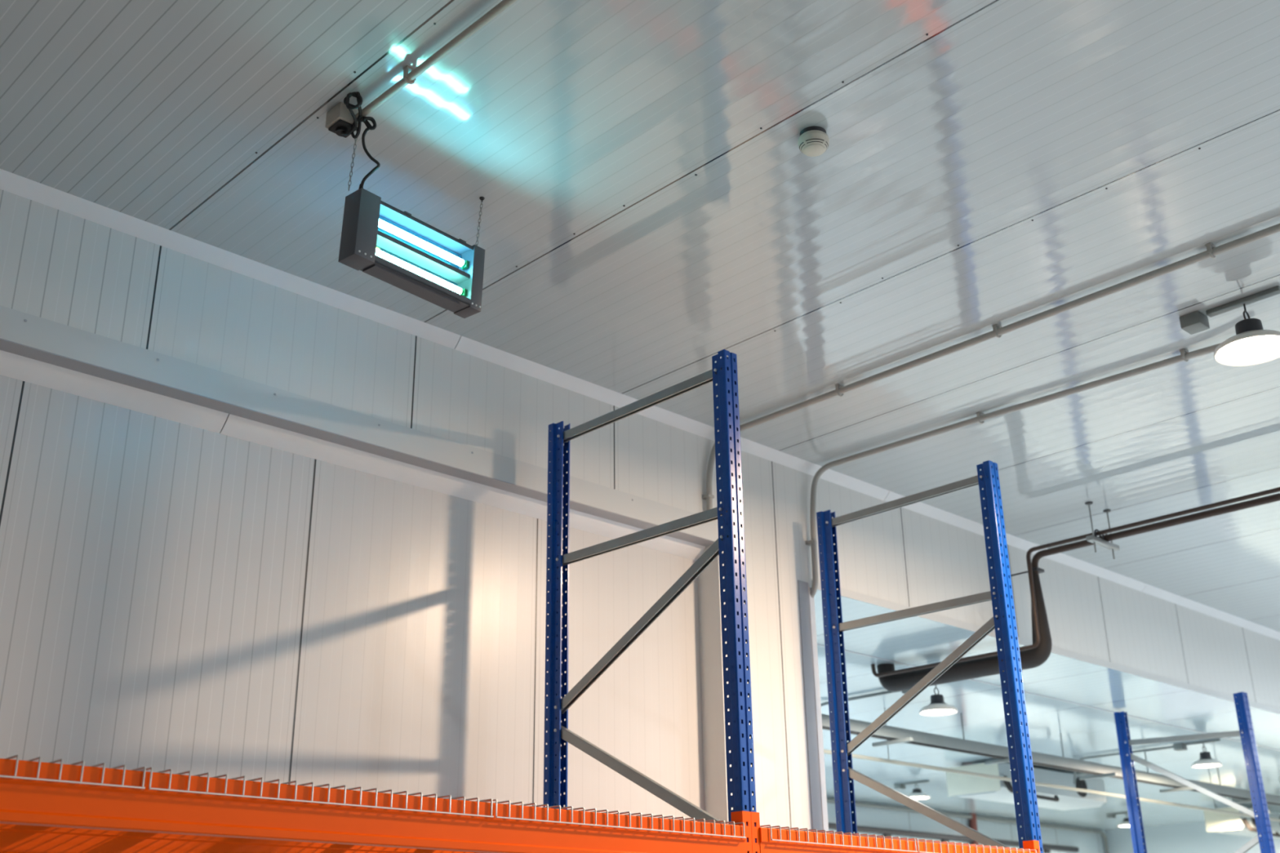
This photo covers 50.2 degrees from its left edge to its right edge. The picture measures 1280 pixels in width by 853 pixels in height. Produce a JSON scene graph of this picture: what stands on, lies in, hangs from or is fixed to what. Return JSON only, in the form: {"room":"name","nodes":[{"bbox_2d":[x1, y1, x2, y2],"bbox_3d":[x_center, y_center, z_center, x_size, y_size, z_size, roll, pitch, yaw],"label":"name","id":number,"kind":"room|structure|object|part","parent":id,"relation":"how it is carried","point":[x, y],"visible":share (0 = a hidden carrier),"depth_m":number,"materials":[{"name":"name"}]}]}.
{"room":"warehouse","nodes":[
{"label":"warehouse","id":0,"kind":"room"},
{"bbox_2d":[0,374,704,820],"bbox_3d":[-2.954,1.282,3.585,8.990,3.777,0.080,19,-29,-40],"label":"wall","id":1,"kind":"structure","parent":0,"point":[180,597],"depth_m":5.40,"materials":[{"name":"white metal"}]},
{"bbox_2d":[0,0,1279,631],"bbox_3d":[6.693,-0.113,7.278,27.000,0.103,9.400,19,-29,-40],"label":"ceiling","id":2,"kind":"structure","parent":0,"point":[653,207],"depth_m":5.02,"materials":[{"name":"white metal"}]},
{"bbox_2d":[325,102,358,137],"bbox_3d":[-0.986,-1.012,4.542,0.086,0.084,0.090,19,-29,-40],"label":"outlet box","id":3,"kind":"object","parent":2,"relation":"attached to","point":[339,119],"visible":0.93,"depth_m":4.51,"materials":[{"name":"beige plastic"}]},
{"bbox_2d":[328,119,357,137],"bbox_3d":[-0.986,-0.989,4.532,0.070,0.010,0.074,19,-29,-40],"label":"socket","id":4,"kind":"object","parent":3,"relation":"attached to","point":[337,126],"depth_m":4.51,"materials":[{"name":"grey plastic"}]},
{"bbox_2d":[340,91,380,189],"bbox_3d":[-0.926,-0.941,4.507,0.125,0.220,0.246,-8,-23,18],"label":"power cable","id":5,"kind":"object","parent":3,"relation":"hanging from","point":[359,100],"visible":1,"depth_m":4.50,"materials":[{"name":"black rubber"}]},
{"bbox_2d":[347,128,357,191],"bbox_3d":[-0.967,-0.904,4.609,0.020,0.235,0.039,19,-29,-40],"label":"chain","id":6,"kind":"object","parent":2,"relation":"hanging from","point":[355,140],"visible":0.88,"depth_m":4.61,"materials":[{"name":"metal"}]},
{"bbox_2d":[337,187,484,318],"bbox_3d":[-0.770,-0.700,4.788,0.093,0.493,0.579,-17,-28,39],"label":"lamp","id":7,"kind":"object","parent":2,"relation":"hanging from","point":[380,240],"depth_m":4.71,"materials":[{"name":"black metal"}]},
{"bbox_2d":[360,255,470,312],"bbox_3d":[-0.772,-0.485,4.706,0.086,0.033,0.428,-17,-28,39],"label":"tray","id":8,"kind":"object","parent":7,"relation":"on","point":[384,269],"depth_m":4.68,"materials":[{"name":"grey paint"}]},
{"bbox_3d":[-0.768,-0.694,4.789,0.080,0.019,0.428,-17,-28,39],"label":"plate","id":9,"kind":"part","parent":7,"relation":"part of","materials":[{"name":"grey paint"}]},
{"bbox_2d":[460,288,466,296],"bbox_3d":[-0.632,-0.475,4.857,0.028,0.026,0.023,-17,-28,39],"label":"socket","id":10,"kind":"object","parent":7,"relation":"attached to","point":[463,291],"depth_m":4.85,"materials":[{"name":"green plastic"}]},
{"bbox_2d":[461,260,469,269],"bbox_3d":[-0.630,-0.581,4.899,0.028,0.026,0.023,-17,-28,39],"label":"socket","id":11,"kind":"object","parent":7,"relation":"attached to","point":[464,264],"depth_m":4.89,"materials":[{"name":"green plastic"}]},
{"bbox_3d":[-0.590,-0.739,5.022,0.033,0.242,0.020,19,-29,-40],"label":"chain","id":12,"kind":"part","parent":7,"relation":"part of","materials":[{"name":"grey metal"}]},
{"bbox_2d":[355,0,516,118],"bbox_3d":[0.579,-1.641,3.071,0.040,0.057,4.384,19,-29,-40],"label":"conduit","id":13,"kind":"object","parent":2,"relation":"attached to","point":[408,78],"visible":0.98,"depth_m":4.23,"materials":[{"name":"beige plastic"}]},
{"bbox_2d":[797,125,829,156],"bbox_3d":[0.597,-0.976,4.697,0.109,0.075,0.109,19,-29,-40],"label":"smoke detector","id":14,"kind":"object","parent":2,"relation":"attached to","point":[813,141],"visible":1,"depth_m":4.67,"materials":[{"name":"beige plastic"}]},
{"bbox_2d":[702,222,1279,510],"bbox_3d":[2.339,-0.518,5.338,0.126,0.490,5.602,20,-30,-41],"label":"conduit","id":15,"kind":"object","parent":2,"relation":"attached to","point":[1212,251],"visible":0.83,"depth_m":6.08,"materials":[{"name":"grey plastic"}]},
{"bbox_2d":[805,342,1221,597],"bbox_3d":[1.831,0.286,6.861,2.671,0.830,0.088,-20,-29,39],"label":"conduit","id":16,"kind":"object","parent":2,"relation":"attached to","point":[1185,355],"visible":0.93,"depth_m":7.08,"materials":[{"name":"grey plastic"}]},
{"bbox_2d":[1084,502,1119,559],"bbox_3d":[2.866,0.650,8.482,0.340,0.320,0.048,19,-29,-40],"label":"hanger","id":17,"kind":"object","parent":2,"relation":"hanging from","point":[1093,539],"visible":0.95,"depth_m":8.45,"materials":[{"name":"metal"}]},
{"bbox_2d":[871,487,1279,677],"bbox_3d":[3.909,0.521,7.296,0.040,0.642,6.624,20,-30,-41],"label":"pipe","id":18,"kind":"object","parent":17,"relation":"attached to","point":[1031,550],"visible":0.99,"depth_m":8.56,"materials":[{"name":"brown metal"}]},
{"bbox_2d":[876,493,1279,692],"bbox_3d":[3.994,0.597,7.356,0.135,0.736,6.630,20,-30,-41],"label":"pipe","id":19,"kind":"object","parent":17,"relation":"attached to","point":[1036,657],"visible":0.87,"depth_m":8.67,"materials":[{"name":"brown metal"}]},
{"bbox_2d":[1084,502,1093,505],"bbox_3d":[2.785,0.477,8.470,0.048,0.008,0.048,19,-29,-40],"label":"washer","id":20,"kind":"object","parent":17,"relation":"in","point":[1086,503],"depth_m":8.46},
{"bbox_3d":[2.787,0.622,8.412,0.009,0.320,0.009,-10,-24,22],"label":"threaded rod","id":21,"kind":"part","parent":17,"relation":"part of","materials":[{"name":"metal"}]},
{"bbox_2d":[1102,509,1111,512],"bbox_3d":[2.947,0.534,8.615,0.048,0.008,0.048,19,-29,-40],"label":"washer","id":22,"kind":"object","parent":17,"relation":"in","point":[1105,510],"depth_m":8.61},
{"bbox_3d":[2.949,0.678,8.557,0.009,0.320,0.009,8,-23,-20],"label":"threaded rod","id":23,"kind":"part","parent":17,"relation":"part of","materials":[{"name":"metal"}]},
{"bbox_2d":[1179,285,1279,366],"bbox_3d":[2.580,-0.421,5.913,0.316,0.247,0.430,19,-29,-40],"label":"lamp","id":24,"kind":"object","parent":2,"relation":"hanging from","point":[1251,344],"visible":1,"depth_m":5.86,"materials":[{"name":"white"}]},
{"bbox_2d":[0,189,1279,831],"bbox_3d":[3.558,3.242,9.496,27.000,4.390,0.360,19,-29,-40],"label":"wall","id":25,"kind":"structure","parent":0,"point":[56,265],"depth_m":6.78,"materials":[{"name":"white metal"}]},
{"bbox_2d":[0,350,228,433],"bbox_3d":[-3.907,-0.797,3.355,6.278,0.068,0.068,19,-29,-40],"label":"trim","id":26,"kind":"structure","parent":25,"relation":"attached to","point":[13,366],"depth_m":5.08,"materials":[{"name":"white metal"}]},
{"bbox_2d":[0,168,460,349],"bbox_3d":[-1.900,-0.751,5.203,2.977,0.050,0.050,19,-29,-40],"label":"trim","id":27,"kind":"structure","parent":25,"relation":"attached to","point":[12,183],"depth_m":5.40,"materials":[{"name":"white metal"}]},
{"bbox_2d":[0,337,715,546],"bbox_3d":[-2.877,-0.509,4.191,8.988,0.004,0.094,19,-29,-40],"label":"trim","id":28,"kind":"structure","parent":25,"relation":"attached to","point":[6,345],"depth_m":5.53,"materials":[{"name":"white metal"}]},
{"bbox_2d":[0,305,717,541],"bbox_3d":[-2.847,-0.580,4.183,8.985,0.120,0.007,19,-29,-40],"label":"beam","id":29,"kind":"structure","parent":25,"relation":"attached to","point":[15,326],"depth_m":5.51,"materials":[{"name":"white metal"}]},
{"bbox_2d":[220,413,705,560],"bbox_3d":[-0.656,0.325,6.253,2.707,0.068,0.068,19,-29,-40],"label":"beam","id":30,"kind":"structure","parent":25,"relation":"attached to","point":[237,427],"depth_m":6.00,"materials":[{"name":"white metal"}]},
{"bbox_2d":[454,335,889,500],"bbox_3d":[0.332,0.019,7.192,3.190,0.050,0.050,19,-29,-40],"label":"trim","id":31,"kind":"structure","parent":25,"relation":"attached to","point":[468,346],"depth_m":6.94,"materials":[{"name":"white metal"}]},
{"bbox_2d":[797,580,828,833],"bbox_3d":[0.915,2.559,6.772,0.083,3.690,0.004,19,-29,-40],"label":"trim","id":32,"kind":"structure","parent":25,"relation":"attached to","point":[803,589],"depth_m":7.20,"materials":[{"name":"grey metal"}]},
{"bbox_2d":[884,491,1146,591],"bbox_3d":[2.641,0.817,9.251,3.192,0.050,0.050,19,-29,-40],"label":"trim","id":33,"kind":"structure","parent":25,"relation":"attached to","point":[921,508],"depth_m":9.16,"materials":[{"name":"white metal"}]},
{"bbox_2d":[811,580,1279,714],"bbox_3d":[7.184,3.020,13.072,17.260,0.045,0.003,19,-29,-40],"label":"trim","id":34,"kind":"structure","parent":25,"relation":"attached to","point":[844,593],"depth_m":9.26,"materials":[{"name":"white metal"}]},
{"bbox_2d":[813,589,1279,750],"bbox_3d":[6.885,3.160,13.353,17.260,0.004,0.857,19,-29,-40],"label":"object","id":35,"kind":"structure","parent":25,"relation":"attached to","point":[916,641],"depth_m":9.97,"materials":[{"name":"white metal"}]},
{"bbox_2d":[1142,584,1279,640],"bbox_3d":[8.613,2.879,14.576,13.326,0.050,0.050,19,-29,-40],"label":"trim","id":36,"kind":"structure","parent":25,"relation":"attached to","point":[1148,589],"depth_m":10.98,"materials":[{"name":"white metal"}]},
{"bbox_2d":[826,797,1106,852],"bbox_3d":[1.272,5.851,14.929,16.000,3.668,0.100,19,-29,-40],"label":"wall","id":37,"kind":"structure","parent":0,"point":[1086,842],"depth_m":18.08,"materials":[{"name":"white paint"}]},
{"bbox_2d":[828,822,1079,852],"bbox_3d":[2.761,4.959,16.708,10.000,0.115,0.080,19,-29,-40],"label":"wall rail","id":38,"kind":"object","parent":37,"relation":"attached to","point":[886,832],"visible":0.38,"depth_m":17.62,"materials":[{"name":"grey metal"}]},
{"bbox_2d":[826,798,1109,852],"bbox_3d":[3.106,5.558,16.785,10.898,1.753,0.053,19,-29,-40],"label":"pipe","id":39,"kind":"object","parent":37,"relation":"attached to","point":[828,800],"visible":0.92,"depth_m":18.43,"materials":[{"name":"grey metal"}]},
{"bbox_2d":[968,813,978,844],"bbox_3d":[4.485,6.904,17.652,0.100,3.668,0.095,19,-29,-40],"label":"pipe","id":40,"kind":"object","parent":37,"relation":"attached to","point":[973,824],"visible":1,"depth_m":18.25,"materials":[{"name":"metal"}]},
{"bbox_2d":[817,644,1279,830],"bbox_3d":[3.079,3.376,13.861,16.000,0.080,5.200,19,-29,-40],"label":"ceiling","id":41,"kind":"structure","parent":0,"point":[1086,731],"depth_m":13.18,"materials":[{"name":"white metal"}]},
{"bbox_2d":[820,690,899,706],"bbox_3d":[1.644,2.182,10.393,0.044,0.245,0.912,19,-29,-40],"label":"conduit","id":42,"kind":"object","parent":41,"relation":"hanging from","point":[886,691],"visible":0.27,"depth_m":10.34,"materials":[{"name":"grey metal"}]},
{"bbox_2d":[893,780,930,799],"bbox_3d":[3.032,4.047,15.174,0.286,0.182,0.430,19,-29,-40],"label":"lamp","id":43,"kind":"object","parent":41,"relation":"hanging from","point":[917,793],"visible":0.87,"depth_m":15.10,"materials":[{"name":"white metal"}]},
{"bbox_2d":[902,684,957,715],"bbox_3d":[2.114,1.974,9.931,0.275,0.232,0.430,19,-29,-40],"label":"lamp","id":44,"kind":"object","parent":41,"relation":"hanging from","point":[937,707],"visible":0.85,"depth_m":9.83,"materials":[{"name":"white metal"}]},
{"bbox_2d":[946,763,1106,810],"bbox_3d":[4.127,3.784,14.302,2.112,0.374,0.722,19,-29,-40],"label":"cooler","id":45,"kind":"object","parent":41,"relation":"hanging from","point":[959,785],"visible":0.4,"depth_m":13.94,"materials":[{"name":"white metal"}]},
{"bbox_3d":[3.329,3.529,13.666,0.012,0.280,0.610,19,-29,-40],"label":"panel","id":46,"kind":"part","parent":45,"relation":"part of","materials":[{"name":"white metal"}]},
{"bbox_2d":[955,787,1104,810],"bbox_3d":[4.094,3.913,14.298,2.060,0.040,0.560,19,-29,-40],"label":"drip tray","id":47,"kind":"object","parent":45,"relation":"on","point":[1068,801],"depth_m":14.18,"materials":[{"name":"white metal"}]},
{"bbox_3d":[4.092,3.779,14.352,2.100,0.250,0.600,19,-29,-40],"label":"casing","id":48,"kind":"part","parent":45,"relation":"part of","materials":[{"name":"white metal"}]},
{"bbox_2d":[821,712,1279,805],"bbox_3d":[4.948,3.308,13.187,14.000,0.346,0.360,19,-29,-40],"label":"rail","id":49,"kind":"object","parent":41,"relation":"hanging from","point":[892,735],"visible":0.55,"depth_m":11.73,"materials":[{"name":"silver metal"}]},
{"bbox_3d":[2.635,2.455,11.147,0.012,0.228,0.010,19,-29,-40],"label":"threaded rod","id":50,"kind":"part","parent":49,"relation":"part of","materials":[{"name":"grey metal"}]},
{"bbox_3d":[3.755,2.842,12.146,0.012,0.228,0.010,19,-29,-40],"label":"threaded rod","id":51,"kind":"part","parent":49,"relation":"part of","materials":[{"name":"silver metal"}]},
{"bbox_3d":[5.995,3.615,14.143,0.012,0.228,0.010,19,-29,-40],"label":"threaded rod","id":52,"kind":"part","parent":49,"relation":"part of","materials":[{"name":"silver metal"}]},
{"bbox_2d":[823,707,1279,822],"bbox_3d":[4.812,3.432,13.369,14.100,0.442,0.032,19,-29,-40],"label":"pipe","id":53,"kind":"object","parent":41,"relation":"hanging from","point":[825,752],"visible":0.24,"depth_m":12.15,"materials":[{"name":"silver metal"}]},
{"bbox_3d":[1.957,2.434,10.829,0.008,0.416,0.007,19,-29,-40],"label":"threaded rod","id":54,"kind":"part","parent":53,"relation":"part of","materials":[{"name":"silver metal"}]},
{"bbox_3d":[6.077,3.857,14.502,0.008,0.416,0.007,19,-29,-40],"label":"threaded rod","id":55,"kind":"part","parent":53,"relation":"part of","materials":[{"name":"silver metal"}]},
{"bbox_2d":[1106,812,1129,827],"bbox_3d":[6.519,5.303,18.411,0.286,0.182,0.430,19,-29,-40],"label":"lamp","id":56,"kind":"object","parent":41,"relation":"hanging from","point":[1125,824],"visible":0.67,"depth_m":18.39,"materials":[{"name":"white metal"}]},
{"bbox_2d":[1073,746,1173,783],"bbox_3d":[4.683,3.284,13.230,0.044,0.245,1.112,19,-29,-40],"label":"conduit","id":57,"kind":"object","parent":41,"relation":"hanging from","point":[1166,747],"visible":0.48,"depth_m":13.30,"materials":[{"name":"grey metal"}]},
{"bbox_2d":[1173,738,1222,768],"bbox_3d":[5.208,3.053,12.715,0.275,0.232,0.430,19,-29,-40],"label":"lamp","id":58,"kind":"object","parent":41,"relation":"hanging from","point":[1206,761],"visible":1,"depth_m":12.64,"materials":[{"name":"white metal"}]},
{"bbox_2d":[1203,805,1279,839],"bbox_3d":[8.143,5.245,18.039,1.762,0.394,0.572,19,-29,-40],"label":"cooler","id":59,"kind":"object","parent":41,"relation":"hanging from","point":[1215,822],"visible":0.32,"depth_m":17.54,"materials":[{"name":"white metal"}]},
{"bbox_3d":[7.472,5.043,17.512,0.012,0.280,0.460,19,-29,-40],"label":"panel","id":60,"kind":"part","parent":59,"relation":"part of","materials":[{"name":"white metal"}]},
{"bbox_2d":[1213,827,1279,839],"bbox_3d":[8.110,5.383,18.031,1.710,0.040,0.410,19,-29,-40],"label":"drip tray","id":61,"kind":"object","parent":59,"relation":"on","point":[1243,832],"depth_m":17.62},
{"bbox_3d":[8.108,5.249,18.085,1.750,0.250,0.450,19,-29,-40],"label":"casing","id":62,"kind":"part","parent":59,"relation":"part of","materials":[{"name":"white metal"}]},
{"bbox_2d":[1231,798,1270,813],"bbox_3d":[7.557,4.678,16.869,0.286,0.202,0.430,19,-29,-40],"label":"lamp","id":63,"kind":"object","parent":41,"relation":"hanging from","point":[1233,799],"visible":0.11,"depth_m":16.96,"materials":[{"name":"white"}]},
{"bbox_2d":[1105,821,1279,852],"bbox_3d":[9.060,7.068,18.215,0.100,3.668,5.800,19,-29,-40],"label":"wall","id":64,"kind":"structure","parent":0,"point":[1188,837],"depth_m":19.87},
{"bbox_2d":[817,644,1279,751],"bbox_3d":[5.505,2.908,12.671,14.260,0.003,0.016,19,-29,-40],"label":"trim","id":65,"kind":"structure","parent":64,"relation":"attached to","point":[817,644],"depth_m":10.69,"materials":[{"name":"white metal"}]},
{"bbox_3d":[4.643,4.899,7.636,27.000,0.100,15.500,19,-29,-40],"label":"floor","id":66,"kind":"structure","parent":0,"visible":0},
{"bbox_2d":[542,349,756,852],"bbox_3d":[0.013,1.720,5.115,0.120,4.030,1.135,19,-29,-40],"label":"frame","id":67,"kind":"object","parent":66,"relation":"on","point":[723,373],"visible":0.94,"depth_m":5.44,"materials":[{"name":"metal"}]},
{"bbox_2d":[0,823,477,852],"bbox_3d":[-1.552,1.378,4.431,3.313,0.275,0.062,19,-29,-40],"label":"beam","id":68,"kind":"structure","parent":67,"relation":"attached to","point":[14,838],"depth_m":4.37,"materials":[{"name":"orange metal"}]},
{"bbox_2d":[0,758,752,852],"bbox_3d":[-0.820,1.083,3.724,3.313,0.275,0.062,19,-29,-40],"label":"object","id":69,"kind":"structure","parent":67,"relation":"attached to","point":[22,802],"depth_m":3.65,"materials":[{"name":"orange metal"}]},
{"bbox_2d":[0,755,146,789],"bbox_3d":[-1.979,0.892,3.398,1.030,0.055,1.148,19,-29,-40],"label":"wire shelf","id":70,"kind":"object","parent":69,"relation":"on","point":[15,776],"visible":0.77,"depth_m":3.24,"materials":[{"name":"metal"}]},
{"bbox_2d":[138,767,493,817],"bbox_3d":[-1.213,1.156,4.080,1.064,0.055,1.148,19,-29,-40],"label":"wire shelf","id":71,"kind":"object","parent":69,"relation":"on","point":[169,789],"visible":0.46,"depth_m":3.67,"materials":[{"name":"metal"}]},
{"bbox_2d":[481,799,746,838],"bbox_3d":[-0.424,1.429,4.784,1.097,0.055,1.148,19,-29,-40],"label":"wire shelf","id":72,"kind":"object","parent":69,"relation":"on","point":[494,800],"visible":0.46,"depth_m":4.38,"materials":[{"name":"metal"}]},
{"bbox_2d":[751,812,1039,852],"bbox_3d":[1.066,1.734,5.406,1.903,0.275,0.062,19,-29,-40],"label":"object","id":73,"kind":"structure","parent":67,"relation":"attached to","point":[764,844],"depth_m":5.07,"materials":[{"name":"orange metal"}]},
{"bbox_2d":[760,824,917,852],"bbox_3d":[0.387,1.709,5.507,0.871,0.055,1.148,19,-29,-40],"label":"wire shelf","id":74,"kind":"object","parent":73,"relation":"on","point":[842,833],"visible":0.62,"depth_m":5.12,"materials":[{"name":"metal"}]},
{"bbox_2d":[905,838,1036,852],"bbox_3d":[1.029,1.931,6.079,0.882,0.055,1.148,19,-29,-40],"label":"wire shelf","id":75,"kind":"object","parent":73,"relation":"on","point":[916,839],"visible":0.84,"depth_m":5.66,"materials":[{"name":"metal"}]},
{"bbox_2d":[816,460,1043,852],"bbox_3d":[1.390,2.196,6.343,0.120,4.030,1.135,19,-29,-40],"label":"frame","id":76,"kind":"object","parent":66,"relation":"on","point":[1003,619],"visible":0.98,"depth_m":6.69,"materials":[{"name":"metal"}]},
{"bbox_2d":[1113,692,1275,852],"bbox_3d":[4.275,3.877,10.104,0.120,3.648,1.135,17,-28,-37],"label":"frame","id":77,"kind":"object","parent":66,"relation":"on","point":[1264,838],"visible":1,"depth_m":10.43,"materials":[{"name":"metal"}]}
]}

